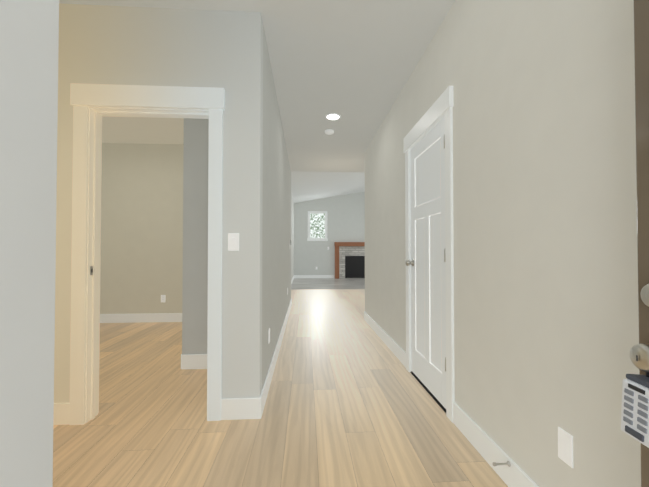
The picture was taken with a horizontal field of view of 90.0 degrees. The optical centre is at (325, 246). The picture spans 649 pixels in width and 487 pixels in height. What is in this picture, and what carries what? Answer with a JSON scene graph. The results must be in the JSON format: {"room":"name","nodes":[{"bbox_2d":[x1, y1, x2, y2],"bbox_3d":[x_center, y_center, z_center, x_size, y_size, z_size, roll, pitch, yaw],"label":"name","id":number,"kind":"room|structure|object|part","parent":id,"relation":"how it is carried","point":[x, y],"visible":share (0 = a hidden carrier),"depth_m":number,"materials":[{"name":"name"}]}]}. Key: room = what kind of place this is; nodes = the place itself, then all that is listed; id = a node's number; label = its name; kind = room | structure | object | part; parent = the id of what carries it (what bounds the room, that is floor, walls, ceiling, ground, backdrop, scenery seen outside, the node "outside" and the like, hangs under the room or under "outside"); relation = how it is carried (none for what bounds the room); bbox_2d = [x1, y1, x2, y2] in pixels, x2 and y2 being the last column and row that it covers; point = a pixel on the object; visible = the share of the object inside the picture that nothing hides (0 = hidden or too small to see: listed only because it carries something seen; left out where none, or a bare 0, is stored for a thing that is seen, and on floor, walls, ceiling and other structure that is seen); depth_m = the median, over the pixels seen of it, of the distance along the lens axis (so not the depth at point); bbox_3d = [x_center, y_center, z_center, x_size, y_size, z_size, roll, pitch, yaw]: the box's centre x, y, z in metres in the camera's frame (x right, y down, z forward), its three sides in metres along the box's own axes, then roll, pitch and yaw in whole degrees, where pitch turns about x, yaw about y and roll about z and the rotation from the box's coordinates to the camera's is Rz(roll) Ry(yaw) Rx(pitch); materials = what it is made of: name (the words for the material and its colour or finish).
{"room":"entrance hallway","nodes":[
{"label":"entrance hallway","id":0,"kind":"room"},
{"bbox_2d":[0,0,58,486],"bbox_3d":[-0.401,-0.266,-0.242,0.120,2.740,1.410,0,-1,-3],"label":"wall","id":1,"kind":"structure","parent":0,"point":[29,38],"depth_m":0.41,"materials":[{"name":"grey paint"}]},
{"bbox_2d":[100,143,183,313],"bbox_3d":[-2.456,-0.237,5.221,3.427,2.860,0.120,0,-1,-3],"label":"wall","id":2,"kind":"structure","parent":0,"point":[141,268],"depth_m":5.13,"materials":[{"name":"beige paint"}]},
{"bbox_2d":[100,313,181,322],"bbox_3d":[-2.823,1.122,5.111,2.685,0.138,0.013,0,-1,-3],"label":"baseboard","id":3,"kind":"structure","parent":2,"relation":"attached to","point":[139,318],"depth_m":5.10,"materials":[{"name":"white wood"}]},
{"bbox_2d":[161,295,165,301],"bbox_3d":[-2.566,0.822,5.133,0.072,0.116,0.008,0,-1,-3],"label":"outlet","id":4,"kind":"object","parent":2,"relation":"attached to","point":[163,298],"visible":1,"depth_m":5.13,"materials":[{"name":"white plastic"}]},
{"bbox_2d":[102,116,183,143],"bbox_3d":[-2.452,-1.707,4.338,3.527,0.110,4.251,0,-1,-3],"label":"ceiling","id":5,"kind":"structure","parent":0,"point":[142,130],"depth_m":4.60,"materials":[{"name":"white paint"}]},
{"bbox_2d":[54,3,262,402],"bbox_3d":[-1.237,-0.286,2.199,1.592,2.860,0.118,0,-1,-3],"label":"wall","id":6,"kind":"structure","parent":0,"point":[237,56],"depth_m":2.17,"materials":[{"name":"beige paint"}]},
{"bbox_2d":[53,403,69,424],"bbox_3d":[-1.773,1.073,2.079,0.270,0.138,0.013,0,-1,-3],"label":"baseboard","id":7,"kind":"structure","parent":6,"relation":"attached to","point":[61,413],"depth_m":2.08,"materials":[{"name":"white wood"}]},
{"bbox_2d":[69,83,224,424],"bbox_3d":[-1.167,0.044,2.197,0.976,2.200,0.178,0,-1,-3],"label":"trim","id":8,"kind":"structure","parent":6,"relation":"attached to","point":[92,104],"depth_m":2.13,"materials":[{"name":"white wood"}]},
{"bbox_2d":[228,233,238,250],"bbox_3d":[-0.613,-0.032,2.167,0.072,0.116,0.012,0,-1,-3],"label":"light switch","id":9,"kind":"object","parent":6,"relation":"attached to","point":[233,241],"visible":1,"depth_m":2.17,"materials":[{"name":"white plastic"}]},
{"bbox_2d":[221,398,260,419],"bbox_3d":[-0.557,1.074,2.152,0.263,0.138,0.013,0,-1,-3],"label":"baseboard","id":10,"kind":"structure","parent":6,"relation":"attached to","point":[239,408],"depth_m":2.15,"materials":[{"name":"white wood"}]},
{"bbox_2d":[182,118,208,354],"bbox_3d":[-1.050,-0.254,4.177,0.740,2.860,2.128,0,-1,-3],"label":"wall","id":11,"kind":"structure","parent":0,"point":[195,245],"depth_m":3.10,"materials":[{"name":"grey paint"}]},
{"bbox_2d":[182,354,206,368],"bbox_3d":[-0.986,1.089,3.087,0.742,0.138,0.013,0,-1,-3],"label":"baseboard","id":12,"kind":"structure","parent":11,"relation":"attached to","point":[194,361],"depth_m":3.07,"materials":[{"name":"white wood"}]},
{"bbox_2d":[59,0,454,203],"bbox_3d":[-0.129,-2.226,6.314,8.400,1.393,15.200,0,-1,-3],"label":"ceiling","id":13,"kind":"structure","parent":0,"point":[356,79],"depth_m":2.85,"materials":[{"name":"white paint"}]},
{"bbox_2d":[325,129,333,134],"bbox_3d":[0.056,-1.545,4.380,0.124,0.032,0.124,0,-1,-3],"label":"smoke detector","id":14,"kind":"object","parent":13,"relation":"attached to","point":[329,131],"visible":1,"depth_m":4.35,"materials":[{"name":"white plastic"}]},
{"bbox_2d":[325,113,340,119],"bbox_3d":[0.094,-1.565,3.912,0.190,0.006,0.190,0,-1,-3],"label":"recessed light","id":15,"kind":"object","parent":13,"relation":"in","point":[332,116],"visible":1,"depth_m":3.89,"materials":[{"name":"white"}]},
{"bbox_2d":[262,26,290,388],"bbox_3d":[-0.639,-0.248,4.538,0.120,2.860,4.481,0,-1,-3],"label":"wall","id":16,"kind":"structure","parent":0,"point":[276,256],"depth_m":3.08,"materials":[{"name":"beige paint"}]},
{"bbox_2d":[260,299,291,416],"bbox_3d":[-0.569,1.112,4.461,0.013,0.138,4.599,0,-1,-3],"label":"baseboard","id":17,"kind":"structure","parent":16,"relation":"attached to","point":[265,389],"depth_m":2.88,"materials":[{"name":"white wood"}]},
{"bbox_2d":[53,278,507,486],"bbox_3d":[-0.129,1.260,6.257,8.400,0.100,15.200,0,-1,-3],"label":"floor","id":18,"kind":"structure","parent":0,"point":[351,401],"depth_m":2.10,"materials":[{"name":"brown wood"}]},
{"bbox_2d":[334,242,364,278],"bbox_3d":[1.286,0.569,13.634,1.800,1.520,0.260,0,-1,-3],"label":"fireplace","id":19,"kind":"object","parent":18,"relation":"on","point":[349,259],"visible":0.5,"depth_m":13.58,"materials":[{"name":"stone"}]},
{"bbox_2d":[291,194,293,279],"bbox_3d":[-1.173,-0.327,10.193,0.120,3.200,6.870,0,-1,-3],"label":"wall","id":20,"kind":"structure","parent":0,"point":[292,238],"depth_m":12.17,"materials":[{"name":"grey paint"}]},
{"bbox_2d":[294,192,364,277],"bbox_3d":[1.050,-1.168,13.841,5.150,5.000,0.120,0,-1,-3],"label":"wall","id":21,"kind":"structure","parent":0,"point":[345,218],"depth_m":13.71,"materials":[{"name":"grey paint"}]},
{"bbox_2d":[294,275,333,277],"bbox_3d":[-0.469,1.260,13.645,1.700,0.138,0.013,0,-1,-3],"label":"baseboard","id":22,"kind":"structure","parent":21,"relation":"attached to","point":[313,276],"depth_m":13.64,"materials":[{"name":"white wood"}]},
{"bbox_2d":[307,211,327,240],"bbox_3d":[-0.326,-0.870,13.677,0.865,1.260,0.035,0,-1,-3],"label":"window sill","id":23,"kind":"structure","parent":21,"relation":"in","point":[317,225],"depth_m":13.69,"materials":[{"name":"white"}]},
{"bbox_2d":[365,0,640,486],"bbox_3d":[0.893,-0.225,2.244,0.120,2.740,6.220,0,-1,-3],"label":"wall","id":24,"kind":"structure","parent":0,"point":[546,326],"depth_m":1.37,"materials":[{"name":"beige paint"}]},
{"bbox_2d":[364,311,405,367],"bbox_3d":[0.709,1.107,4.201,0.013,0.138,2.250,0,-1,-3],"label":"baseboard","id":25,"kind":"structure","parent":24,"relation":"attached to","point":[396,349],"depth_m":3.79,"materials":[{"name":"white wood"}]},
{"bbox_2d":[405,117,445,408],"bbox_3d":[0.831,0.115,2.604,0.171,2.031,0.793,0,-1,-3],"label":"closet door","id":26,"kind":"structure","parent":24,"relation":"in","point":[428,299],"depth_m":2.56,"materials":[{"name":"white wood"}]},
{"bbox_2d":[411,372,445,412],"bbox_3d":[0.829,1.145,2.592,0.044,0.010,0.782,0,-1,-3],"label":"trim","id":27,"kind":"structure","parent":24,"relation":"attached to","point":[430,393],"depth_m":2.53,"materials":[{"name":"black rubber"}]},
{"bbox_2d":[403,86,454,422],"bbox_3d":[0.856,0.051,2.611,0.150,2.200,0.998,0,-1,-3],"label":"trim","id":28,"kind":"structure","parent":24,"relation":"attached to","point":[438,111],"depth_m":2.19,"materials":[{"name":"white wood"}]},
{"bbox_2d":[453,402,538,486],"bbox_3d":[0.923,1.049,0.611,0.013,0.138,2.996,0,-1,-3],"label":"baseboard","id":29,"kind":"structure","parent":24,"relation":"attached to","point":[487,447],"depth_m":1.68,"materials":[{"name":"white wood"}]},
{"bbox_2d":[492,461,510,466],"bbox_3d":[0.823,1.017,1.519,0.079,0.024,0.024,0,-1,-3],"label":"door stop","id":30,"kind":"object","parent":24,"relation":"attached to","point":[506,463],"visible":1,"depth_m":1.51,"materials":[{"name":"grey metal"}]},
{"bbox_2d":[558,427,572,467],"bbox_3d":[0.891,0.743,1.205,0.006,0.114,0.066,0,-1,-3],"label":"electrical outlet","id":31,"kind":"object","parent":24,"relation":"attached to","point":[565,446],"visible":1,"depth_m":1.20,"materials":[{"name":"white plastic"}]},
{"bbox_2d":[630,0,648,486],"bbox_3d":[0.800,0.087,0.328,0.185,2.030,0.916,0,-1,-3],"label":"front door","id":32,"kind":"structure","parent":24,"relation":"in","point":[639,355],"depth_m":0.77,"materials":[{"name":"brown"}]},
{"bbox_2d":[621,372,648,447],"bbox_3d":[0.714,0.332,0.713,0.066,0.196,0.086,3,-1,3],"label":"lockbox","id":33,"kind":"object","parent":32,"relation":"attached to","point":[635,410],"depth_m":0.72,"materials":[{"name":"grey plastic"}]},
{"bbox_3d":[0.776,0.178,0.735,0.185,0.204,0.098,0,-1,-3],"label":"knob","id":34,"kind":"part","parent":32,"relation":"part of","materials":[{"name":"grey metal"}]}
]}

